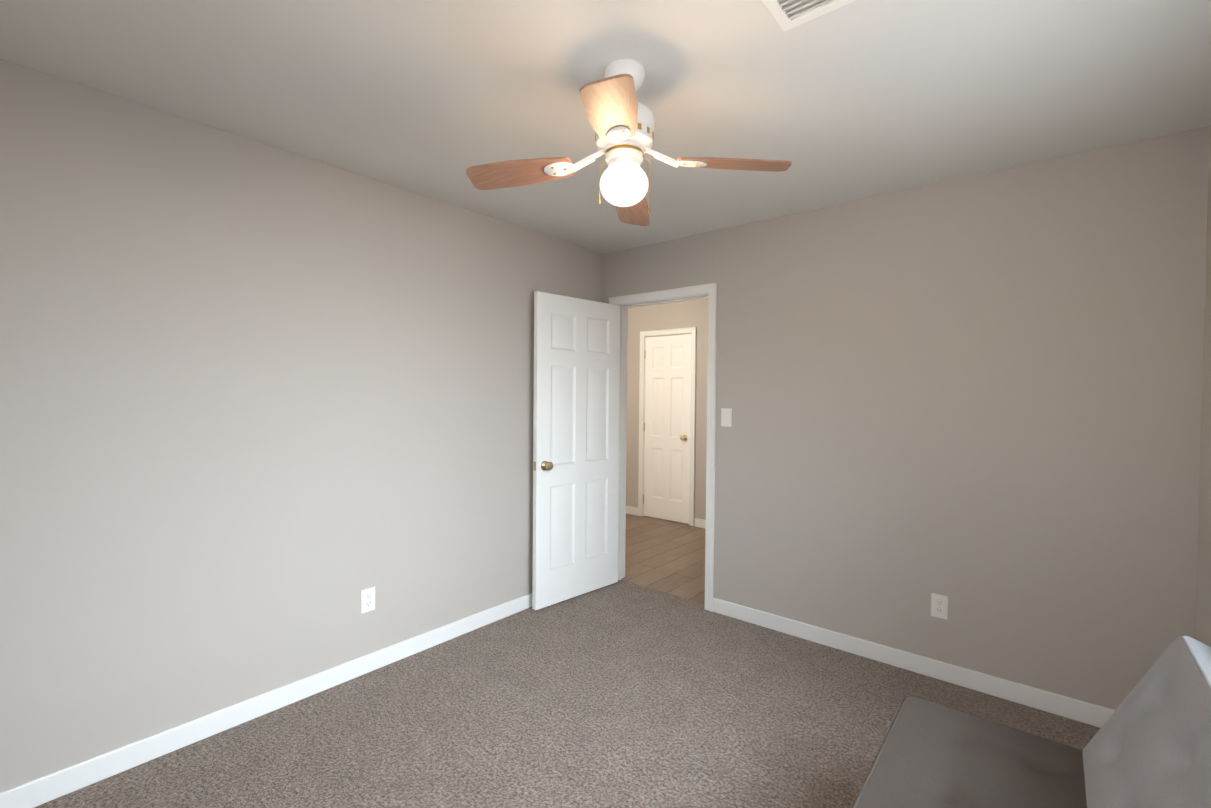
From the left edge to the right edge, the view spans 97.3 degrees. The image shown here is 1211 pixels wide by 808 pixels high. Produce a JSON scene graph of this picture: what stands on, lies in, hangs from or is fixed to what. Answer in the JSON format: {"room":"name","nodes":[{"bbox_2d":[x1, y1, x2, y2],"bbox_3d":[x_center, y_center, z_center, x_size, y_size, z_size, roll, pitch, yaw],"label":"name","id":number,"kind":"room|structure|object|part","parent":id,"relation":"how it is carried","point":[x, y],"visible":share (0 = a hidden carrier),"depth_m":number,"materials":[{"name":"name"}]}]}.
{"room":"bedroom","nodes":[
{"label":"bedroom","id":0,"kind":"room"},
{"bbox_2d":[0,59,603,791],"bbox_3d":[-1.195,0.111,2.691,0.120,2.440,3.510,1,1,40],"label":"wall","id":1,"kind":"structure","parent":0,"point":[266,415],"depth_m":2.17,"materials":[{"name":"beige paint"}]},
{"bbox_2d":[0,593,531,807],"bbox_3d":[-1.106,1.287,2.715,0.030,0.090,3.400,1,1,40],"label":"baseboard","id":2,"kind":"structure","parent":1,"relation":"attached to","point":[52,786],"depth_m":2.18,"materials":[{"name":"white wood"}]},
{"bbox_2d":[361,587,374,613],"bbox_3d":[-1.176,0.972,2.640,0.008,0.114,0.070,1,1,40],"label":"outlet","id":3,"kind":"object","parent":1,"relation":"attached to","point":[368,600],"visible":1,"depth_m":2.64,"materials":[{"name":"white plastic"}]},
{"bbox_2d":[0,0,1210,253],"bbox_3d":[0.066,-1.140,1.707,3.270,0.120,3.640,1,1,40],"label":"ceiling","id":4,"kind":"structure","parent":0,"point":[842,104],"depth_m":1.80,"materials":[{"name":"white paint"}]},
{"bbox_2d":[466,59,791,225],"bbox_3d":[0.061,-0.846,1.734,0.800,0.468,0.800,0,1,-38],"label":"fan","id":5,"kind":"object","parent":4,"relation":"hanging from","point":[621,119],"visible":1,"depth_m":1.69,"materials":[{"name":"brown wood"}]},
{"bbox_3d":[0.060,-0.709,1.736,0.158,0.122,0.158,1,1,40],"label":"fan globe","id":6,"kind":"part","parent":5,"relation":"part of","materials":[{"name":"white glass"}]},
{"bbox_2d":[761,0,855,31],"bbox_3d":[0.470,-1.063,1.322,0.195,0.011,0.360,1,1,40],"label":"ceiling vent","id":7,"kind":"object","parent":4,"relation":"in","point":[788,14],"visible":1,"depth_m":1.44,"materials":[{"name":"white metal"}]},
{"bbox_2d":[621,514,705,603],"bbox_3d":[0.771,1.361,5.145,3.040,0.120,2.605,1,1,40],"label":"floor","id":8,"kind":"structure","parent":0,"point":[665,556],"depth_m":4.57,"materials":[{"name":"brown wood"}]},
{"bbox_2d":[626,298,707,521],"bbox_3d":[1.130,0.076,5.537,3.040,2.440,0.120,1,1,40],"label":"wall","id":9,"kind":"structure","parent":0,"point":[684,314],"depth_m":5.76,"materials":[{"name":"beige paint"}]},
{"bbox_2d":[626,506,637,515],"bbox_3d":[0.189,1.230,6.250,0.487,0.090,0.013,1,1,40],"label":"baseboard","id":10,"kind":"structure","parent":9,"relation":"attached to","point":[629,510],"depth_m":6.15,"materials":[{"name":"white wood"}]},
{"bbox_2d":[643,334,690,523],"bbox_3d":[0.681,0.263,5.862,0.604,2.022,0.167,1,1,40],"label":"door leaf","id":11,"kind":"structure","parent":9,"relation":"in","point":[667,426],"depth_m":5.84,"materials":[{"name":"painted wood"},{"name":"brass"}]},
{"bbox_2d":[638,327,696,525],"bbox_3d":[0.710,0.235,5.889,0.724,2.102,0.164,1,1,40],"label":"door frame","id":12,"kind":"structure","parent":9,"relation":"attached to","point":[692,331],"depth_m":5.79,"materials":[{"name":"white wood"}]},
{"bbox_2d":[694,518,705,528],"bbox_3d":[1.547,1.263,5.117,1.577,0.090,0.013,1,1,40],"label":"baseboard","id":13,"kind":"structure","parent":9,"relation":"attached to","point":[700,523],"depth_m":5.57,"materials":[{"name":"white wood"}]},
{"bbox_2d":[604,127,1203,709],"bbox_3d":[0.608,0.110,3.563,4.770,2.440,0.120,1,1,40],"label":"wall","id":14,"kind":"structure","parent":0,"point":[978,392],"depth_m":2.53,"materials":[{"name":"beige paint"}]},
{"bbox_2d":[609,283,716,611],"bbox_3d":[0.405,0.274,3.734,0.879,2.102,0.164,1,1,40],"label":"door frame","id":15,"kind":"structure","parent":14,"relation":"attached to","point":[696,292],"depth_m":3.49,"materials":[{"name":"white wood"}]},
{"bbox_2d":[532,291,619,609],"bbox_3d":[-0.177,0.298,3.644,0.760,2.022,0.167,-1,2,-45],"label":"open door leaf","id":16,"kind":"structure","parent":15,"relation":"attached to","point":[576,438],"depth_m":3.59,"materials":[{"name":"white wood"}]},
{"bbox_2d":[721,408,731,426],"bbox_3d":[0.757,0.085,3.348,0.070,0.114,0.017,1,1,40],"label":"switch plate","id":17,"kind":"object","parent":14,"relation":"attached to","point":[726,417],"visible":1,"depth_m":3.35,"materials":[{"name":"white plastic"}]},
{"bbox_2d":[713,598,1114,727],"bbox_3d":[1.479,1.308,2.760,2.058,0.090,0.017,1,1,40],"label":"baseboard","id":18,"kind":"structure","parent":14,"relation":"attached to","point":[1078,710],"depth_m":2.64,"materials":[{"name":"white wood"}]},
{"bbox_2d":[931,593,947,619],"bbox_3d":[1.645,0.997,2.624,0.070,0.114,0.008,1,1,40],"label":"outlet","id":19,"kind":"object","parent":14,"relation":"attached to","point":[939,606],"visible":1,"depth_m":2.62,"materials":[{"name":"white plastic"}]},
{"bbox_2d":[1188,125,1210,646],"bbox_3d":[1.222,0.171,0.672,0.120,2.440,3.510,1,1,40],"label":"wall","id":20,"kind":"structure","parent":0,"point":[1199,583],"depth_m":2.04,"materials":[{"name":"beige paint"}]},
{"label":"outside","id":21,"kind":"structure","parent":0,"visible":0},
{"bbox_2d":[34,580,1099,807],"bbox_3d":[0.026,1.420,1.735,3.270,0.120,3.585,1,1,40],"label":"floor carpet","id":22,"kind":"object","parent":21,"point":[622,694],"visible":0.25,"depth_m":2.23,"materials":[{"name":"grey carpet"}]},
{"bbox_3d":[0.711,1.202,0.890,0.645,0.360,1.700,1,1,40],"label":"frame","id":23,"kind":"object","parent":22,"relation":"on","visible":0},
{"bbox_2d":[851,698,1086,807],"bbox_3d":[0.633,1.065,0.953,0.500,0.181,1.760,1,1,40],"label":"seat","id":24,"kind":"object","parent":23,"relation":"on","point":[933,755],"visible":0.96,"depth_m":1.43,"materials":[{"name":"fabric"}]},
{"bbox_2d":[1083,636,1210,807],"bbox_3d":[0.899,0.849,0.729,0.168,0.500,1.760,32,21,35],"label":"backrest","id":25,"kind":"object","parent":23,"relation":"on","point":[1149,746],"visible":0.94,"depth_m":1.20,"materials":[{"name":"fabric"}]},
{"bbox_2d":[852,636,1210,807],"bbox_3d":[0.740,0.873,0.862,0.765,0.564,1.751,1,1,40],"label":"piping","id":26,"kind":"object","parent":25,"relation":"attached to","point":[1202,670],"visible":0.29,"depth_m":1.43,"materials":[{"name":"fabric"}]}
]}

